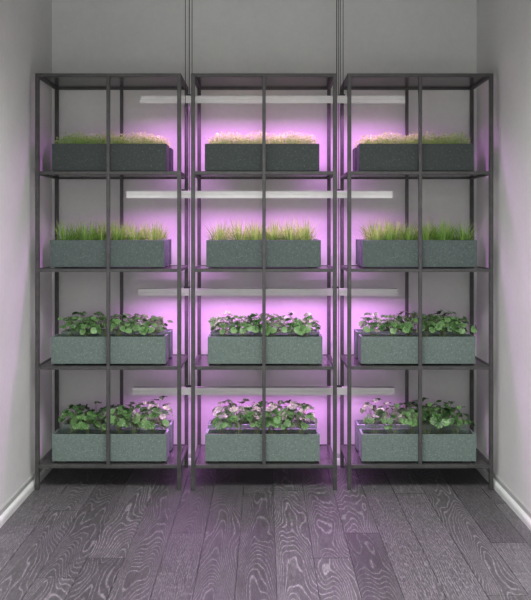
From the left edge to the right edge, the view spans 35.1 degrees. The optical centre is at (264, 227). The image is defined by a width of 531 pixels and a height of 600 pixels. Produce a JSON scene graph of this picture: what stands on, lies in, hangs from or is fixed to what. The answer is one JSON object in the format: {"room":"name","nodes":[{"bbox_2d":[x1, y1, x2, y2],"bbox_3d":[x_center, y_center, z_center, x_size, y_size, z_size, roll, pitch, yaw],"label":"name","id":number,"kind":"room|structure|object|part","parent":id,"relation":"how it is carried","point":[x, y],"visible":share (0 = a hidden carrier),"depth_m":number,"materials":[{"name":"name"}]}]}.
{"room":"indoor grow room","nodes":[
{"label":"indoor grow room","id":0,"kind":"room"},
{"bbox_2d":[0,0,51,507],"bbox_3d":[-1.230,-0.164,1.834,0.100,2.950,5.668,0,0,0],"label":"wall","id":1,"kind":"structure","parent":0,"point":[25,25],"depth_m":4.08,"materials":[{"name":"grey paint"}]},
{"bbox_2d":[0,468,52,527],"bbox_3d":[-1.167,1.282,1.834,0.026,0.060,5.668,0,0,0],"label":"baseboard","id":2,"kind":"structure","parent":1,"relation":"attached to","point":[28,486],"depth_m":3.99,"materials":[{"name":"white paint"}]},
{"bbox_2d":[52,0,476,452],"bbox_3d":[0.000,-0.164,4.718,2.560,2.950,0.100,0,0,0],"label":"wall","id":3,"kind":"structure","parent":0,"point":[89,36],"depth_m":4.67,"materials":[{"name":"grey paint"}]},
{"bbox_2d":[182,453,345,464],"bbox_3d":[0.000,1.282,4.655,2.360,0.060,0.026,0,0,0],"label":"baseboard","id":4,"kind":"structure","parent":3,"relation":"attached to","point":[189,454],"depth_m":4.64,"materials":[{"name":"white paint"}]},
{"bbox_2d":[0,465,530,599],"bbox_3d":[0.000,1.351,1.884,2.560,0.080,5.768,0,0,0],"label":"floor","id":5,"kind":"structure","parent":0,"point":[86,533],"depth_m":3.56,"materials":[{"name":"black wood"}]},
{"bbox_2d":[35,73,187,489],"bbox_3d":[-0.781,0.269,4.405,0.730,2.085,0.410,0,0,0],"label":"shelf rack","id":6,"kind":"object","parent":5,"relation":"on","point":[57,81],"visible":0.86,"depth_m":4.20,"materials":[{"name":"metal"}]},
{"bbox_3d":[-1.137,0.269,4.210,0.020,2.085,0.020,0,0,0],"label":"post","id":7,"kind":"part","parent":6,"relation":"part of","materials":[{"name":"metal"}]},
{"bbox_3d":[-1.137,0.701,4.407,0.018,0.016,0.374,0,0,0],"label":"rail","id":8,"kind":"part","parent":6,"relation":"part of","materials":[{"name":"metal"}]},
{"bbox_3d":[-1.137,1.194,4.407,0.018,0.016,0.374,0,0,0],"label":"rail","id":9,"kind":"part","parent":6,"relation":"part of","materials":[{"name":"metal"}]},
{"bbox_3d":[-1.137,-0.276,4.407,0.018,0.016,0.374,0,0,0],"label":"rail","id":10,"kind":"part","parent":6,"relation":"part of","materials":[{"name":"metal"}]},
{"bbox_3d":[-1.137,-0.765,4.407,0.018,0.016,0.374,0,0,0],"label":"rail","id":11,"kind":"part","parent":6,"relation":"part of","materials":[{"name":"metal"}]},
{"bbox_3d":[-1.137,0.269,4.602,0.020,2.085,0.016,0,0,0],"label":"post","id":12,"kind":"part","parent":6,"relation":"part of","materials":[{"name":"metal"}]},
{"bbox_2d":[40,219,167,268],"bbox_3d":[-0.807,0.067,4.306,0.700,0.276,0.131,0,0,0],"label":"grass planter","id":13,"kind":"object","parent":6,"relation":"on","point":[134,251],"visible":0.96,"depth_m":4.25,"materials":[{"name":"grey concrete"}]},
{"bbox_3d":[-0.781,1.194,4.210,0.691,0.016,0.018,0,0,0],"label":"rail","id":14,"kind":"part","parent":6,"relation":"part of","materials":[{"name":"metal"}]},
{"bbox_3d":[-0.781,0.701,4.210,0.691,0.016,0.018,0,0,0],"label":"rail","id":15,"kind":"part","parent":6,"relation":"part of","materials":[{"name":"metal"}]},
{"bbox_3d":[-0.781,0.212,4.210,0.691,0.016,0.018,0,0,0],"label":"rail","id":16,"kind":"part","parent":6,"relation":"part of","materials":[{"name":"metal"}]},
{"bbox_3d":[-0.781,-0.276,4.210,0.691,0.016,0.018,0,0,0],"label":"rail","id":17,"kind":"part","parent":6,"relation":"part of","materials":[{"name":"metal"}]},
{"bbox_3d":[-0.781,-0.765,4.210,0.691,0.016,0.018,0,0,0],"label":"rail","id":18,"kind":"part","parent":6,"relation":"part of","materials":[{"name":"metal"}]},
{"bbox_3d":[-0.781,0.215,4.210,0.017,1.944,0.020,0,0,0],"label":"post","id":19,"kind":"part","parent":6,"relation":"part of","materials":[{"name":"metal"}]},
{"bbox_2d":[51,313,167,364],"bbox_3d":[-0.787,0.564,4.305,0.580,0.258,0.151,0,0,0],"label":"planter","id":20,"kind":"object","parent":6,"relation":"on","point":[85,347],"visible":0.97,"depth_m":4.25,"materials":[{"name":"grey concrete"}]},
{"bbox_2d":[52,131,168,170],"bbox_3d":[-0.785,-0.392,4.309,0.604,0.218,0.125,0,0,0],"label":"planter","id":21,"kind":"object","parent":6,"relation":"on","point":[91,156],"visible":0.96,"depth_m":4.25,"materials":[{"name":"grey concrete"}]},
{"bbox_2d":[52,404,169,461],"bbox_3d":[-0.779,1.044,4.301,0.595,0.286,0.202,0,0,0],"label":"planter","id":22,"kind":"object","parent":6,"relation":"on","point":[149,443],"visible":0.98,"depth_m":4.25,"materials":[{"name":"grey concrete"}]},
{"bbox_3d":[-0.781,1.191,4.406,0.689,0.006,0.381,0,0,0],"label":"shelf","id":23,"kind":"part","parent":6,"relation":"part of","materials":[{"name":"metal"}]},
{"bbox_3d":[-0.781,0.209,4.406,0.689,0.006,0.381,0,0,0],"label":"shelf","id":24,"kind":"part","parent":6,"relation":"part of","materials":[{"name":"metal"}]},
{"bbox_3d":[-0.781,0.698,4.406,0.689,0.006,0.381,0,0,0],"label":"shelf","id":25,"kind":"part","parent":6,"relation":"part of","materials":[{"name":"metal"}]},
{"bbox_3d":[-0.781,-0.770,4.406,0.689,0.006,0.381,0,0,0],"label":"shelf","id":26,"kind":"part","parent":6,"relation":"part of","materials":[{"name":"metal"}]},
{"bbox_2d":[56,219,172,264],"bbox_3d":[-0.792,0.068,4.511,0.671,0.274,0.128,0,0,0],"label":"grass planter","id":27,"kind":"object","parent":6,"relation":"on","point":[144,230],"visible":0.18,"depth_m":4.50,"materials":[{"name":"green stone"}]},
{"bbox_3d":[-0.781,-0.279,4.406,0.689,0.006,0.381,0,0,0],"label":"shelf","id":28,"kind":"part","parent":6,"relation":"part of","materials":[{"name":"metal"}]},
{"bbox_2d":[61,311,173,357],"bbox_3d":[-0.782,0.570,4.515,0.591,0.247,0.140,0,0,0],"label":"planter","id":29,"kind":"object","parent":6,"relation":"on","point":[169,332],"visible":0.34,"depth_m":4.50,"materials":[{"name":"green stone"}]},
{"bbox_2d":[62,396,173,450],"bbox_3d":[-0.789,1.044,4.518,0.600,0.287,0.161,0,0,-3],"label":"planter","id":30,"kind":"object","parent":6,"relation":"on","point":[65,425],"visible":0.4,"depth_m":4.50,"materials":[{"name":"green stone"}]},
{"bbox_3d":[-0.781,-0.276,4.602,0.691,0.016,0.014,0,0,0],"label":"rail","id":31,"kind":"part","parent":6,"relation":"part of","materials":[{"name":"metal"}]},
{"bbox_3d":[-0.781,-0.765,4.602,0.691,0.016,0.014,0,0,0],"label":"rail","id":32,"kind":"part","parent":6,"relation":"part of","materials":[{"name":"metal"}]},
{"bbox_3d":[-0.781,0.215,4.602,0.017,1.944,0.016,0,0,0],"label":"post","id":33,"kind":"part","parent":6,"relation":"part of","materials":[{"name":"metal"}]},
{"bbox_2d":[73,136,172,170],"bbox_3d":[-0.790,-0.391,4.508,0.594,0.218,0.131,0,0,0],"label":"planter","id":34,"kind":"object","parent":6,"relation":"on","point":[170,149],"visible":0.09,"depth_m":4.48,"materials":[{"name":"grey stone"}]},
{"bbox_3d":[-0.426,0.269,4.210,0.020,2.085,0.020,0,0,0],"label":"post","id":35,"kind":"part","parent":6,"relation":"part of","materials":[{"name":"metal"}]},
{"bbox_3d":[-0.426,1.194,4.407,0.018,0.016,0.374,0,0,0],"label":"rail","id":36,"kind":"part","parent":6,"relation":"part of","materials":[{"name":"metal"}]},
{"bbox_3d":[-0.426,0.701,4.407,0.018,0.016,0.374,0,0,0],"label":"rail","id":37,"kind":"part","parent":6,"relation":"part of","materials":[{"name":"metal"}]},
{"bbox_3d":[-0.426,0.212,4.407,0.018,0.016,0.374,0,0,0],"label":"rail","id":38,"kind":"part","parent":6,"relation":"part of","materials":[{"name":"metal"}]},
{"bbox_3d":[-0.426,-0.765,4.407,0.018,0.016,0.374,0,0,0],"label":"rail","id":39,"kind":"part","parent":6,"relation":"part of","materials":[{"name":"metal"}]},
{"bbox_3d":[-0.426,0.269,4.602,0.020,2.085,0.016,0,0,0],"label":"post","id":40,"kind":"part","parent":6,"relation":"part of","materials":[{"name":"metal"}]},
{"bbox_2d":[191,73,336,489],"bbox_3d":[-0.002,0.269,4.405,0.730,2.085,0.410,0,0,0],"label":"shelf rack","id":41,"kind":"object","parent":5,"relation":"on","point":[203,81],"visible":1,"depth_m":4.20,"materials":[{"name":"metal"}]},
{"bbox_3d":[-0.357,0.269,4.210,0.020,2.085,0.020,0,0,0],"label":"post","id":42,"kind":"part","parent":41,"relation":"part of","materials":[{"name":"metal"}]},
{"bbox_3d":[-0.357,1.194,4.407,0.018,0.016,0.374,0,0,0],"label":"rail","id":43,"kind":"part","parent":41,"relation":"part of","materials":[{"name":"metal"}]},
{"bbox_3d":[-0.357,0.701,4.407,0.018,0.016,0.374,0,0,0],"label":"rail","id":44,"kind":"part","parent":41,"relation":"part of","materials":[{"name":"metal"}]},
{"bbox_3d":[-0.357,-0.765,4.407,0.018,0.016,0.374,0,0,0],"label":"rail","id":45,"kind":"part","parent":41,"relation":"part of","materials":[{"name":"metal"}]},
{"bbox_3d":[-0.357,0.269,4.602,0.020,2.085,0.016,0,0,0],"label":"post","id":46,"kind":"part","parent":41,"relation":"part of","materials":[{"name":"metal"}]},
{"bbox_2d":[204,130,318,170],"bbox_3d":[-0.016,-0.391,4.301,0.594,0.218,0.131,0,0,0],"label":"planter","id":47,"kind":"object","parent":41,"relation":"on","point":[290,156],"visible":0.96,"depth_m":4.25,"materials":[{"name":"grey concrete"}]},
{"bbox_2d":[211,135,311,143],"bbox_3d":[-0.012,-0.391,4.520,0.605,0.218,0.133,0,0,0],"label":"planter","id":48,"kind":"object","parent":41,"relation":"on","point":[236,135],"visible":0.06,"depth_m":4.50,"materials":[{"name":"grey stone"}]},
{"bbox_2d":[205,401,319,461],"bbox_3d":[-0.009,1.035,4.307,0.578,0.302,0.190,0,0,0],"label":"planter","id":49,"kind":"object","parent":41,"relation":"on","point":[301,444],"visible":0.95,"depth_m":4.25,"materials":[{"name":"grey concrete"}]},
{"bbox_2d":[208,399,316,428],"bbox_3d":[-0.009,1.048,4.516,0.578,0.276,0.160,0,0,0],"label":"planter","id":50,"kind":"object","parent":41,"relation":"on","point":[272,406],"visible":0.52,"depth_m":4.50,"materials":[{"name":"green stone"}]},
{"bbox_2d":[204,215,323,268],"bbox_3d":[-0.019,0.066,4.313,0.712,0.280,0.136,0,0,0],"label":"grass planter","id":51,"kind":"object","parent":41,"relation":"on","point":[285,251],"visible":0.96,"depth_m":4.25,"materials":[{"name":"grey concrete"}]},
{"bbox_2d":[208,310,319,333],"bbox_3d":[-0.004,0.567,4.512,0.601,0.254,0.176,0,0,0],"label":"planter","id":52,"kind":"object","parent":41,"relation":"on","point":[213,321],"visible":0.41,"depth_m":4.49,"materials":[{"name":"green stone"}]},
{"bbox_2d":[201,214,326,241],"bbox_3d":[0.001,0.064,4.510,0.699,0.284,0.133,0,0,0],"label":"grass planter","id":53,"kind":"object","parent":41,"relation":"on","point":[241,214],"visible":0.11,"depth_m":4.50,"materials":[{"name":"green stone"}]},
{"bbox_3d":[-0.002,1.191,4.406,0.689,0.006,0.381,0,0,0],"label":"shelf","id":54,"kind":"part","parent":41,"relation":"part of","materials":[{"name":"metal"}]},
{"bbox_3d":[-0.002,1.194,4.210,0.691,0.016,0.018,0,0,0],"label":"rail","id":55,"kind":"part","parent":41,"relation":"part of","materials":[{"name":"metal"}]},
{"bbox_3d":[-0.002,0.698,4.406,0.689,0.006,0.381,0,0,0],"label":"shelf","id":56,"kind":"part","parent":41,"relation":"part of","materials":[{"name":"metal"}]},
{"bbox_3d":[-0.002,0.701,4.210,0.691,0.016,0.018,0,0,0],"label":"rail","id":57,"kind":"part","parent":41,"relation":"part of","materials":[{"name":"metal"}]},
{"bbox_3d":[-0.002,0.209,4.406,0.689,0.006,0.381,0,0,0],"label":"shelf","id":58,"kind":"part","parent":41,"relation":"part of","materials":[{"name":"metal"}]},
{"bbox_3d":[-0.002,0.212,4.210,0.691,0.016,0.018,0,0,0],"label":"rail","id":59,"kind":"part","parent":41,"relation":"part of","materials":[{"name":"metal"}]},
{"bbox_3d":[-0.002,-0.279,4.406,0.689,0.006,0.381,0,0,0],"label":"shelf","id":60,"kind":"part","parent":41,"relation":"part of","materials":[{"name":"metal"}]},
{"bbox_3d":[-0.002,-0.276,4.602,0.691,0.016,0.014,0,0,0],"label":"rail","id":61,"kind":"part","parent":41,"relation":"part of","materials":[{"name":"metal"}]},
{"bbox_3d":[-0.002,-0.276,4.210,0.691,0.016,0.018,0,0,0],"label":"rail","id":62,"kind":"part","parent":41,"relation":"part of","materials":[{"name":"metal"}]},
{"bbox_3d":[-0.002,-0.770,4.406,0.689,0.006,0.381,0,0,0],"label":"shelf","id":63,"kind":"part","parent":41,"relation":"part of","materials":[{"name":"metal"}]},
{"bbox_3d":[-0.002,-0.765,4.602,0.691,0.016,0.014,0,0,0],"label":"rail","id":64,"kind":"part","parent":41,"relation":"part of","materials":[{"name":"metal"}]},
{"bbox_3d":[-0.002,-0.765,4.210,0.691,0.016,0.018,0,0,0],"label":"rail","id":65,"kind":"part","parent":41,"relation":"part of","materials":[{"name":"metal"}]},
{"bbox_3d":[-0.002,0.215,4.210,0.017,1.944,0.020,0,0,0],"label":"post","id":66,"kind":"part","parent":41,"relation":"part of","materials":[{"name":"metal"}]},
{"bbox_2d":[208,313,321,364],"bbox_3d":[0.004,0.565,4.297,0.578,0.256,0.155,0,0,0],"label":"planter","id":67,"kind":"object","parent":41,"relation":"on","point":[301,347],"visible":0.98,"depth_m":4.25,"materials":[{"name":"grey concrete"}]},
{"bbox_3d":[0.354,0.269,4.602,0.020,2.085,0.016,0,0,0],"label":"post","id":68,"kind":"part","parent":41,"relation":"part of","materials":[{"name":"metal"}]},
{"bbox_3d":[0.354,1.194,4.407,0.018,0.016,0.374,0,0,0],"label":"rail","id":69,"kind":"part","parent":41,"relation":"part of","materials":[{"name":"metal"}]},
{"bbox_3d":[0.354,0.701,4.407,0.018,0.016,0.374,0,0,0],"label":"rail","id":70,"kind":"part","parent":41,"relation":"part of","materials":[{"name":"metal"}]},
{"bbox_3d":[0.354,-0.765,4.407,0.018,0.016,0.374,0,0,0],"label":"rail","id":71,"kind":"part","parent":41,"relation":"part of","materials":[{"name":"metal"}]},
{"bbox_3d":[0.354,0.269,4.210,0.020,2.085,0.020,0,0,0],"label":"post","id":72,"kind":"part","parent":41,"relation":"part of","materials":[{"name":"metal"}]},
{"bbox_2d":[340,73,492,489],"bbox_3d":[0.781,0.269,4.405,0.730,2.085,0.410,0,0,0],"label":"shelf rack","id":73,"kind":"object","parent":5,"relation":"on","point":[352,81],"visible":0.82,"depth_m":4.21,"materials":[{"name":"metal"}]},
{"bbox_3d":[0.426,0.269,4.602,0.020,2.085,0.016,0,0,0],"label":"post","id":74,"kind":"part","parent":73,"relation":"part of","materials":[{"name":"metal"}]},
{"bbox_3d":[0.426,1.194,4.407,0.018,0.016,0.374,0,0,0],"label":"rail","id":75,"kind":"part","parent":73,"relation":"part of","materials":[{"name":"metal"}]},
{"bbox_3d":[0.426,0.701,4.407,0.018,0.016,0.374,0,0,0],"label":"rail","id":76,"kind":"part","parent":73,"relation":"part of","materials":[{"name":"metal"}]},
{"bbox_3d":[0.426,-0.765,4.407,0.018,0.016,0.374,0,0,0],"label":"rail","id":77,"kind":"part","parent":73,"relation":"part of","materials":[{"name":"metal"}]},
{"bbox_3d":[0.426,0.269,4.210,0.020,2.085,0.020,0,0,0],"label":"post","id":78,"kind":"part","parent":73,"relation":"part of","materials":[{"name":"metal"}]},
{"bbox_2d":[345,215,463,264],"bbox_3d":[0.774,0.064,4.509,0.733,0.282,0.130,0,0,0],"label":"grass planter","id":79,"kind":"object","parent":73,"relation":"on","point":[362,227],"visible":0.16,"depth_m":4.49,"materials":[{"name":"green stone"}]},
{"bbox_2d":[353,135,457,170],"bbox_3d":[0.770,-0.392,4.512,0.604,0.218,0.125,0,0,0],"label":"planter","id":80,"kind":"object","parent":73,"relation":"on","point":[359,142],"visible":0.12,"depth_m":4.49,"materials":[{"name":"grey stone"}]},
{"bbox_3d":[0.781,-0.765,4.602,0.691,0.016,0.014,0,0,0],"label":"rail","id":81,"kind":"part","parent":73,"relation":"part of","materials":[{"name":"metal"}]},
{"bbox_3d":[0.781,0.215,4.602,0.017,1.944,0.016,0,0,0],"label":"post","id":82,"kind":"part","parent":73,"relation":"part of","materials":[{"name":"metal"}]},
{"bbox_3d":[0.781,-0.276,4.602,0.691,0.016,0.014,0,0,0],"label":"rail","id":83,"kind":"part","parent":73,"relation":"part of","materials":[{"name":"metal"}]},
{"bbox_2d":[354,309,465,357],"bbox_3d":[0.778,0.564,4.514,0.585,0.260,0.168,0,0,0],"label":"planter","id":84,"kind":"object","parent":73,"relation":"on","point":[356,331],"visible":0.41,"depth_m":4.49,"materials":[{"name":"green stone"}]},
{"bbox_2d":[355,397,465,450],"bbox_3d":[0.782,1.045,4.509,0.578,0.283,0.165,0,0,0],"label":"planter","id":85,"kind":"object","parent":73,"relation":"on","point":[359,424],"visible":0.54,"depth_m":4.48,"materials":[{"name":"green stone"}]},
{"bbox_3d":[0.781,-0.279,4.406,0.689,0.006,0.381,0,0,0],"label":"shelf","id":86,"kind":"part","parent":73,"relation":"part of","materials":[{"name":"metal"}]},
{"bbox_3d":[0.781,-0.770,4.406,0.689,0.006,0.381,0,0,0],"label":"shelf","id":87,"kind":"part","parent":73,"relation":"part of","materials":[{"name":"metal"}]},
{"bbox_2d":[357,130,473,170],"bbox_3d":[0.769,-0.391,4.313,0.605,0.218,0.133,0,0,0],"label":"planter","id":88,"kind":"object","parent":73,"relation":"on","point":[393,156],"visible":0.98,"depth_m":4.25,"materials":[{"name":"grey concrete"}]},
{"bbox_3d":[0.781,1.191,4.406,0.689,0.006,0.381,0,0,0],"label":"shelf","id":89,"kind":"part","parent":73,"relation":"part of","materials":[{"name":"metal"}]},
{"bbox_3d":[0.781,0.698,4.406,0.689,0.006,0.381,0,0,0],"label":"shelf","id":90,"kind":"part","parent":73,"relation":"part of","materials":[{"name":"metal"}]},
{"bbox_3d":[0.781,0.209,4.406,0.689,0.006,0.381,0,0,0],"label":"shelf","id":91,"kind":"part","parent":73,"relation":"part of","materials":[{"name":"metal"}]},
{"bbox_2d":[359,402,475,461],"bbox_3d":[0.787,1.039,4.291,0.590,0.296,0.159,0,0,0],"label":"planter","id":92,"kind":"object","parent":73,"relation":"on","point":[387,444],"visible":0.98,"depth_m":4.25,"materials":[{"name":"grey concrete"}]},
{"bbox_2d":[358,310,477,364],"bbox_3d":[0.790,0.558,4.312,0.603,0.271,0.172,0,0,0],"label":"planter","id":93,"kind":"object","parent":73,"relation":"on","point":[443,348],"visible":0.95,"depth_m":4.25,"materials":[{"name":"grey concrete"}]},
{"bbox_2d":[360,215,477,268],"bbox_3d":[0.794,0.064,4.303,0.705,0.283,0.127,0,0,0],"label":"grass planter","id":94,"kind":"object","parent":73,"relation":"on","point":[389,250],"visible":0.95,"depth_m":4.25,"materials":[{"name":"grey concrete"}]},
{"bbox_3d":[0.781,0.215,4.210,0.017,1.944,0.020,0,0,0],"label":"post","id":95,"kind":"part","parent":73,"relation":"part of","materials":[{"name":"metal"}]},
{"bbox_3d":[0.781,1.194,4.210,0.691,0.016,0.018,0,0,0],"label":"rail","id":96,"kind":"part","parent":73,"relation":"part of","materials":[{"name":"metal"}]},
{"bbox_3d":[0.781,0.701,4.210,0.691,0.016,0.018,0,0,0],"label":"rail","id":97,"kind":"part","parent":73,"relation":"part of","materials":[{"name":"metal"}]},
{"bbox_3d":[0.781,0.212,4.210,0.691,0.016,0.018,0,0,0],"label":"rail","id":98,"kind":"part","parent":73,"relation":"part of","materials":[{"name":"metal"}]},
{"bbox_3d":[0.781,-0.276,4.210,0.691,0.016,0.018,0,0,0],"label":"rail","id":99,"kind":"part","parent":73,"relation":"part of","materials":[{"name":"metal"}]},
{"bbox_3d":[0.781,-0.765,4.210,0.691,0.016,0.018,0,0,0],"label":"rail","id":100,"kind":"part","parent":73,"relation":"part of","materials":[{"name":"metal"}]},
{"bbox_3d":[1.136,0.269,4.602,0.020,2.085,0.016,0,0,0],"label":"post","id":101,"kind":"part","parent":73,"relation":"part of","materials":[{"name":"metal"}]},
{"bbox_3d":[1.136,-0.276,4.407,0.018,0.016,0.374,0,0,0],"label":"rail","id":102,"kind":"part","parent":73,"relation":"part of","materials":[{"name":"metal"}]},
{"bbox_3d":[1.136,-0.765,4.407,0.018,0.016,0.374,0,0,0],"label":"rail","id":103,"kind":"part","parent":73,"relation":"part of","materials":[{"name":"metal"}]},
{"bbox_3d":[1.136,0.701,4.407,0.018,0.016,0.374,0,0,0],"label":"rail","id":104,"kind":"part","parent":73,"relation":"part of","materials":[{"name":"metal"}]},
{"bbox_3d":[1.136,1.194,4.407,0.018,0.016,0.374,0,0,0],"label":"rail","id":105,"kind":"part","parent":73,"relation":"part of","materials":[{"name":"metal"}]},
{"bbox_3d":[1.136,0.269,4.210,0.020,2.085,0.020,0,0,0],"label":"post","id":106,"kind":"part","parent":73,"relation":"part of","materials":[{"name":"metal"}]},
{"bbox_2d":[477,0,530,509],"bbox_3d":[1.230,-0.164,1.834,0.100,2.950,5.668,0,0,0],"label":"wall","id":107,"kind":"structure","parent":0,"point":[503,26],"depth_m":4.08,"materials":[{"name":"grey paint"}]},
{"bbox_2d":[476,468,530,530],"bbox_3d":[1.167,1.282,1.834,0.026,0.060,5.668,0,0,0],"label":"baseboard","id":108,"kind":"structure","parent":107,"relation":"attached to","point":[522,511],"depth_m":3.98,"materials":[{"name":"white paint"}]},
{"bbox_3d":[0.000,-1.689,1.884,2.560,0.100,5.768,0,0,0],"label":"ceiling","id":109,"kind":"structure","parent":0,"visible":0},
{"bbox_2d":[126,0,392,197],"bbox_3d":[-0.025,-0.896,4.348,1.372,1.484,0.042,0,0,0],"label":"light","id":110,"kind":"object","parent":109,"relation":"hanging from","point":[185,193],"visible":0.85,"depth_m":4.33,"materials":[{"name":"purple"}]},
{"bbox_2d":[132,0,394,394],"bbox_3d":[-0.004,-0.381,4.432,1.377,2.515,0.042,0,0,0],"label":"light","id":111,"kind":"object","parent":109,"relation":"hanging from","point":[137,390],"visible":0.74,"depth_m":4.41,"materials":[{"name":"purple"}]},
{"bbox_2d":[138,286,397,295],"bbox_3d":[0.020,-0.640,4.474,1.374,1.997,0.042,0,0,0],"label":"light","id":112,"kind":"object","parent":109,"relation":"hanging from","point":[141,291],"visible":0.84,"depth_m":4.45,"materials":[{"name":"purple"}]},
{"bbox_2d":[140,0,404,102],"bbox_3d":[0.044,-1.144,4.390,1.377,0.989,0.042,0,0,0],"label":"light","id":113,"kind":"object","parent":109,"relation":"hanging from","point":[341,98],"visible":0.88,"depth_m":4.37,"materials":[{"name":"purple"}]}
]}

